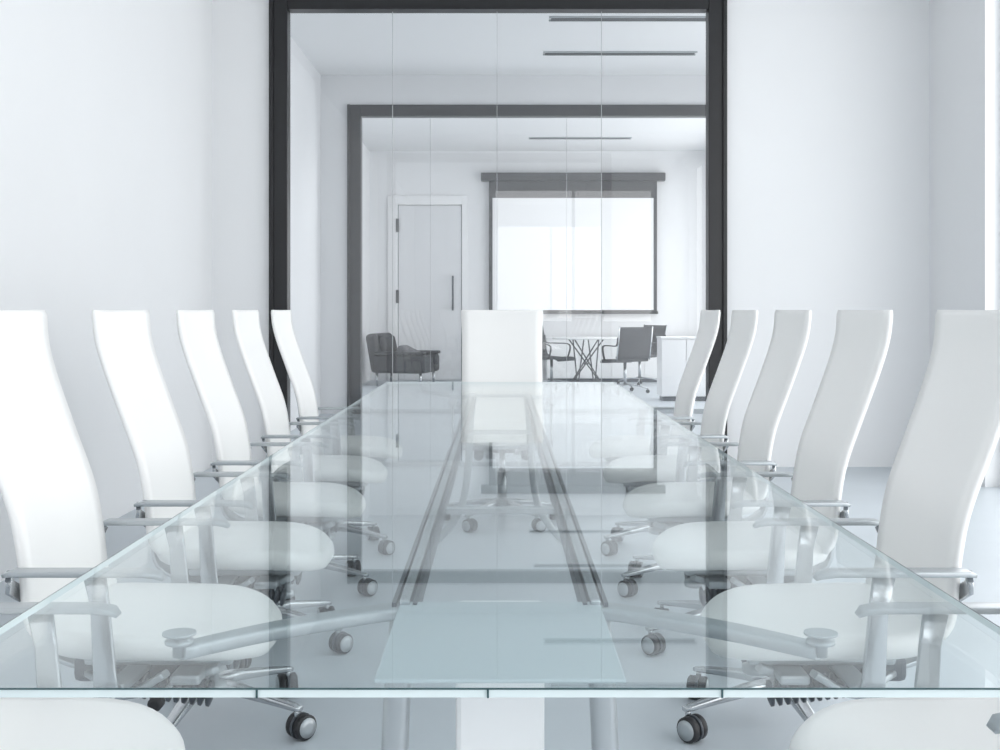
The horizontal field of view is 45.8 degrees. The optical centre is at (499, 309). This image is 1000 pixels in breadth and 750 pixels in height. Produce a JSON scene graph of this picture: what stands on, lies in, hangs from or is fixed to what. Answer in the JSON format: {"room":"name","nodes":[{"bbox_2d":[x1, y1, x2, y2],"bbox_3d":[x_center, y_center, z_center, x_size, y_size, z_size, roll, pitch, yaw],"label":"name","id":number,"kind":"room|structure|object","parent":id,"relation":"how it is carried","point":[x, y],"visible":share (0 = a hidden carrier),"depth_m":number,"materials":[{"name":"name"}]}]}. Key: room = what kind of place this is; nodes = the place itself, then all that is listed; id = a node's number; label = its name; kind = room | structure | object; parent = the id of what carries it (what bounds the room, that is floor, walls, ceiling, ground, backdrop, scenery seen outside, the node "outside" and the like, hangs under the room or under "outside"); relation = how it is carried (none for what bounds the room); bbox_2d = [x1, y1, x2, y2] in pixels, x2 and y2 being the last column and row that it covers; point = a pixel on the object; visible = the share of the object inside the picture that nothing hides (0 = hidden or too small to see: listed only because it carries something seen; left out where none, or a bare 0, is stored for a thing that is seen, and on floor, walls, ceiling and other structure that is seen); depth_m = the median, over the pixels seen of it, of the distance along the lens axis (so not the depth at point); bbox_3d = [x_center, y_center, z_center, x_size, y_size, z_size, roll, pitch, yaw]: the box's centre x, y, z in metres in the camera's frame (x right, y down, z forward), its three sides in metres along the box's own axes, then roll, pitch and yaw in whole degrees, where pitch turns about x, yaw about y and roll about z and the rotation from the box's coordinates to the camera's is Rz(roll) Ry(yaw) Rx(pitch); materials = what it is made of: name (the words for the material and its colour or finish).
{"room":"conference room","nodes":[
{"label":"conference room","id":0,"kind":"room"},
{"bbox_2d":[0,0,211,581],"bbox_3d":[-2.200,-0.732,2.765,0.150,3.780,11.930,0,0,0],"label":"wall","id":1,"kind":"structure","parent":0,"point":[106,105],"depth_m":6.37,"materials":[{"name":"white paint"}]},
{"bbox_2d":[290,35,320,430],"bbox_3d":[-2.100,-0.732,11.055,0.200,3.780,4.290,0,0,0],"label":"wall","id":2,"kind":"structure","parent":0,"point":[305,80],"depth_m":12.16,"materials":[{"name":"white paint"}]},
{"bbox_2d":[362,142,369,383],"bbox_3d":[-2.250,-0.732,16.425,0.200,3.780,6.150,0,0,0],"label":"wall alcove","id":3,"kind":"structure","parent":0,"point":[365,152],"depth_m":18.91,"materials":[{"name":"white paint"}]},
{"bbox_2d":[290,13,705,150],"bbox_3d":[0.700,-2.672,8.250,6.600,0.100,22.900,0,0,0],"label":"ceiling","id":4,"kind":"structure","parent":0,"point":[334,43],"depth_m":12.34,"materials":[{"name":"white paint"}]},
{"bbox_2d":[529,137,631,138],"bbox_3d":[1.220,-2.613,18.000,1.560,0.015,0.140,0,0,0],"label":"diffuser","id":5,"kind":"object","parent":4,"relation":"attached to","point":[529,137],"depth_m":17.93,"materials":[{"name":"grey metal"}]},
{"bbox_2d":[543,51,696,55],"bbox_3d":[1.220,-2.613,12.050,1.560,0.015,0.140,0,0,0],"label":"diffuser","id":6,"kind":"object","parent":4,"relation":"attached to","point":[547,53],"depth_m":12.03,"materials":[{"name":"grey metal"}]},
{"bbox_2d":[549,16,705,21],"bbox_3d":[1.220,-2.613,10.620,1.560,0.015,0.140,0,0,0],"label":"diffuser","id":7,"kind":"object","parent":4,"relation":"attached to","point":[553,18],"depth_m":10.61,"materials":[{"name":"grey metal"}]},
{"bbox_2d":[0,380,999,749],"bbox_3d":[0.700,1.208,8.250,6.600,0.100,22.900,0,0,0],"label":"floor","id":8,"kind":"structure","parent":0,"point":[505,558],"depth_m":4.88,"materials":[{"name":"concrete"}]},
{"bbox_2d":[0,602,184,749],"bbox_3d":[-0.817,0.580,1.671,0.693,1.161,0.640,0,0,0],"label":"office chair","id":9,"kind":"object","parent":8,"relation":"on","point":[26,723],"visible":0.98,"depth_m":1.85,"materials":[{"name":"leather"}]},
{"bbox_2d":[0,310,281,710],"bbox_3d":[-0.817,0.580,2.472,0.693,1.161,0.640,0,0,0],"label":"office chair","id":10,"kind":"object","parent":8,"relation":"on","point":[49,492],"visible":0.71,"depth_m":2.47,"materials":[{"name":"leather"}]},
{"bbox_2d":[91,310,333,740],"bbox_3d":[-0.817,0.580,3.274,0.693,1.161,0.640,0,0,0],"label":"office chair","id":11,"kind":"object","parent":8,"relation":"on","point":[252,553],"visible":0.66,"depth_m":3.23,"materials":[{"name":"leather"}]},
{"bbox_2d":[176,310,365,669],"bbox_3d":[-0.817,0.580,4.075,0.693,1.161,0.640,0,0,0],"label":"office chair","id":12,"kind":"object","parent":8,"relation":"on","point":[320,505],"visible":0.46,"depth_m":4.04,"materials":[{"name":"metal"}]},
{"bbox_2d":[232,310,387,601],"bbox_3d":[-0.817,0.580,4.877,0.693,1.161,0.640,0,0,0],"label":"office chair","id":13,"kind":"object","parent":8,"relation":"on","point":[356,472],"visible":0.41,"depth_m":4.84,"materials":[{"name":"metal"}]},
{"bbox_2d":[271,310,402,554],"bbox_3d":[-0.817,0.580,5.678,0.693,1.161,0.640,0,0,0],"label":"office chair","id":14,"kind":"object","parent":8,"relation":"on","point":[379,448],"visible":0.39,"depth_m":5.64,"materials":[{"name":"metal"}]},
{"bbox_2d":[366,333,440,385],"bbox_3d":[-1.499,0.758,18.307,0.960,0.801,0.860,0,0,14],"label":"leather armchair","id":15,"kind":"object","parent":8,"relation":"on","point":[406,359],"visible":0.94,"depth_m":17.98,"materials":[{"name":"leather"}]},
{"bbox_2d":[0,382,999,749],"bbox_3d":[0.000,0.767,3.689,1.189,0.781,5.022,0,0,0],"label":"conference table","id":16,"kind":"object","parent":8,"relation":"on","point":[499,656],"visible":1,"depth_m":1.63,"materials":[{"name":"glass"}]},
{"bbox_2d":[444,310,555,532],"bbox_3d":[0.007,0.580,6.456,0.680,1.161,0.658,0,0,0],"label":"office chair","id":17,"kind":"object","parent":8,"relation":"on","point":[498,345],"visible":0.65,"depth_m":6.63,"materials":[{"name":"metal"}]},
{"bbox_2d":[542,329,573,381],"bbox_3d":[0.739,0.692,17.568,0.616,0.932,0.581,0,0,35],"label":"chair","id":18,"kind":"object","parent":8,"relation":"on","point":[545,356],"visible":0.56,"depth_m":17.54,"materials":[{"name":"grey fabric"}]},
{"bbox_2d":[552,337,616,381],"bbox_3d":[1.265,0.782,17.400,1.000,0.763,1.000,0,0,0],"label":"meeting table","id":19,"kind":"object","parent":8,"relation":"on","point":[573,339],"visible":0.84,"depth_m":17.31,"materials":[{"name":"white paint"}]},
{"bbox_2d":[546,337,656,381],"bbox_3d":[2.050,0.798,19.175,2.620,0.720,0.450,0,0,0],"label":"sideboard","id":20,"kind":"object","parent":8,"relation":"on","point":[611,372],"visible":0.27,"depth_m":18.95,"materials":[{"name":"white paint"}]},
{"bbox_2d":[600,326,652,392],"bbox_3d":[1.766,0.692,16.571,0.581,0.932,0.616,0,0,-22],"label":"chair","id":21,"kind":"object","parent":8,"relation":"on","point":[633,344],"visible":0.88,"depth_m":16.36,"materials":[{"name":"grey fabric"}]},
{"bbox_2d":[617,324,666,384],"bbox_3d":[2.179,0.692,18.268,0.616,0.932,0.581,0,0,-35],"label":"chair","id":22,"kind":"object","parent":8,"relation":"on","point":[658,330],"visible":0.27,"depth_m":18.29,"materials":[{"name":"grey fabric"}]},
{"bbox_2d":[589,310,720,555],"bbox_3d":[0.774,0.580,5.685,0.690,1.161,0.631,0,0,0],"label":"office chair","id":23,"kind":"object","parent":8,"relation":"on","point":[612,448],"visible":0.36,"depth_m":5.64,"materials":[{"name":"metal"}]},
{"bbox_2d":[603,310,757,597],"bbox_3d":[0.774,0.580,4.883,0.690,1.161,0.631,0,0,0],"label":"office chair","id":24,"kind":"object","parent":8,"relation":"on","point":[633,472],"visible":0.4,"depth_m":4.84,"materials":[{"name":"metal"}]},
{"bbox_2d":[656,336,705,400],"bbox_3d":[2.675,0.750,15.225,1.270,0.815,0.450,0,0,0],"label":"storage cabinet","id":25,"kind":"object","parent":8,"relation":"on","point":[673,352],"visible":0.36,"depth_m":15.00,"materials":[{"name":"white paint"}]},
{"bbox_2d":[623,310,811,655],"bbox_3d":[0.774,0.580,4.082,0.690,1.161,0.631,0,0,0],"label":"office chair","id":26,"kind":"object","parent":8,"relation":"on","point":[666,505],"visible":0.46,"depth_m":4.04,"materials":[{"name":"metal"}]},
{"bbox_2d":[652,310,892,743],"bbox_3d":[0.774,0.580,3.280,0.690,1.161,0.631,0,0,0],"label":"office chair","id":27,"kind":"object","parent":8,"relation":"on","point":[721,556],"visible":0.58,"depth_m":3.23,"materials":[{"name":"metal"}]},
{"bbox_2d":[700,310,999,706],"bbox_3d":[0.774,0.580,2.479,0.690,1.161,0.631,0,0,0],"label":"office chair","id":28,"kind":"object","parent":8,"relation":"on","point":[948,444],"visible":0.75,"depth_m":2.46,"materials":[{"name":"white leather"},{"name":"brushed aluminium"},{"name":"black rubber"}]},
{"bbox_2d":[789,602,999,749],"bbox_3d":[0.774,0.580,1.677,0.690,1.161,0.631,0,0,0],"label":"office chair","id":29,"kind":"object","parent":8,"relation":"on","point":[890,723],"visible":0.98,"depth_m":1.85,"materials":[{"name":"white leather"},{"name":"brushed aluminium"},{"name":"black rubber"}]},
{"bbox_2d":[321,75,705,413],"bbox_3d":[0.775,-0.732,13.275,6.250,3.780,0.150,0,0,0],"label":"wall partition","id":30,"kind":"structure","parent":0,"point":[337,91],"depth_m":13.20,"materials":[{"name":"white paint"}]},
{"bbox_2d":[370,151,705,379],"bbox_3d":[0.775,-0.732,19.575,6.250,3.780,0.150,0,0,0],"label":"wall","id":31,"kind":"structure","parent":0,"point":[681,198],"depth_m":19.50,"materials":[{"name":"white paint"}]},
{"bbox_2d":[388,196,467,379],"bbox_3d":[-1.187,-0.360,19.440,1.318,3.037,0.116,0,0,0],"label":"door","id":32,"kind":"structure","parent":31,"relation":"in","point":[411,214],"depth_m":19.47,"materials":[{"name":"white paint"}]},
{"bbox_2d":[481,173,665,313],"bbox_3d":[1.197,-1.091,19.414,3.017,2.312,0.168,0,0,0],"label":"window","id":33,"kind":"structure","parent":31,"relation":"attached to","point":[527,211],"depth_m":19.39,"materials":[{"name":"glass"}]},
{"bbox_2d":[212,0,929,466],"bbox_3d":[0.698,-0.732,8.820,5.945,3.780,0.180,0,0,0],"label":"wall","id":34,"kind":"structure","parent":0,"point":[828,101],"depth_m":8.73,"materials":[{"name":"white paint"}]},
{"bbox_2d":[269,0,726,465],"bbox_3d":[-0.015,-0.595,8.755,3.365,3.505,0.150,0,0,0],"label":"glass wall","id":35,"kind":"structure","parent":34,"relation":"attached to","point":[279,10],"depth_m":8.70,"materials":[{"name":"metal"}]},
{"bbox_2d":[930,0,999,486],"bbox_3d":[3.295,-0.732,2.765,0.250,3.780,11.930,0,0,0],"label":"wall","id":36,"kind":"structure","parent":0,"point":[964,34],"depth_m":8.04,"materials":[{"name":"white paint"}]},
{"bbox_3d":[3.625,-0.732,14.205,0.250,3.780,10.590,0,0,0],"label":"wall","id":37,"kind":"structure","parent":0,"visible":0},
{"bbox_2d":[347,104,705,413],"bbox_3d":[0.385,-0.565,13.235,4.170,3.445,0.170,0,0,0],"label":"glass wall","id":38,"kind":"structure","parent":37,"relation":"attached to","point":[355,113],"depth_m":13.17,"materials":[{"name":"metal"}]}
]}

